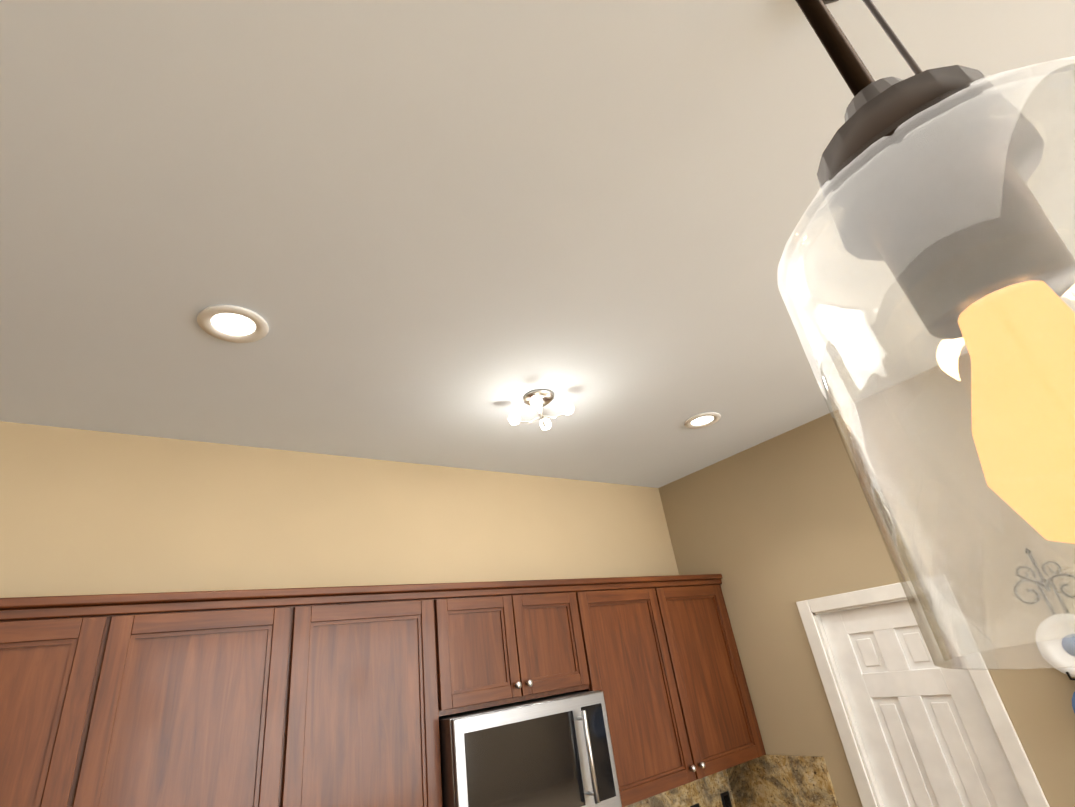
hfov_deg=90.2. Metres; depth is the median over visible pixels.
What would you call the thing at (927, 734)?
pantry door
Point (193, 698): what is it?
upper cabinet
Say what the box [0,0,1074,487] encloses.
ceiling
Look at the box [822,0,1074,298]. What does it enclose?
pendant light
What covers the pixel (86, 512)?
wall
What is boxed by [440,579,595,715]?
upper cabinet
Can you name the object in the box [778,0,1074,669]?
pendant light
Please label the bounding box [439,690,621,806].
microwave
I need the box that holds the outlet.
[720,791,731,806]
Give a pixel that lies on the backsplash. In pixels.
(767, 780)
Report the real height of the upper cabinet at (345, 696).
0.990 m
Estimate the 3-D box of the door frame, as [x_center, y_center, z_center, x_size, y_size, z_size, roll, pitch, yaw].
[1.903,1.916,2.358,0.216,2.115,0.760,11,-32,-34]
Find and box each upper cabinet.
[0,587,315,806]
[308,583,443,806]
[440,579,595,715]
[580,574,765,806]
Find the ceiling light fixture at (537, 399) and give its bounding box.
[508,389,573,429]
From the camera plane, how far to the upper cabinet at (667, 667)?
2.86 m
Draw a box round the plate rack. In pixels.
[1013,548,1074,712]
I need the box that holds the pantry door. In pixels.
[820,596,1025,806]
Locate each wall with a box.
[0,421,678,597]
[658,353,1074,806]
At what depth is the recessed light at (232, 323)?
1.65 m
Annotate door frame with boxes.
[796,574,1049,806]
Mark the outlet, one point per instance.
(725, 798)
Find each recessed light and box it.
[197,305,268,342]
[684,412,720,428]
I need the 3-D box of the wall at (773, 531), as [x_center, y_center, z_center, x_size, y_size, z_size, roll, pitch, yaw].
[1.831,1.515,2.589,0.200,3.050,2.270,11,-32,-34]
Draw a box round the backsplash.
[625,754,838,806]
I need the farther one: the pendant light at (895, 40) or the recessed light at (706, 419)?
the recessed light at (706, 419)
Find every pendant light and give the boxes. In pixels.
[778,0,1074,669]
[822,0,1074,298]
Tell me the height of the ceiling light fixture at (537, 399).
0.120 m
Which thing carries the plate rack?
attached to the wall at (773, 531)

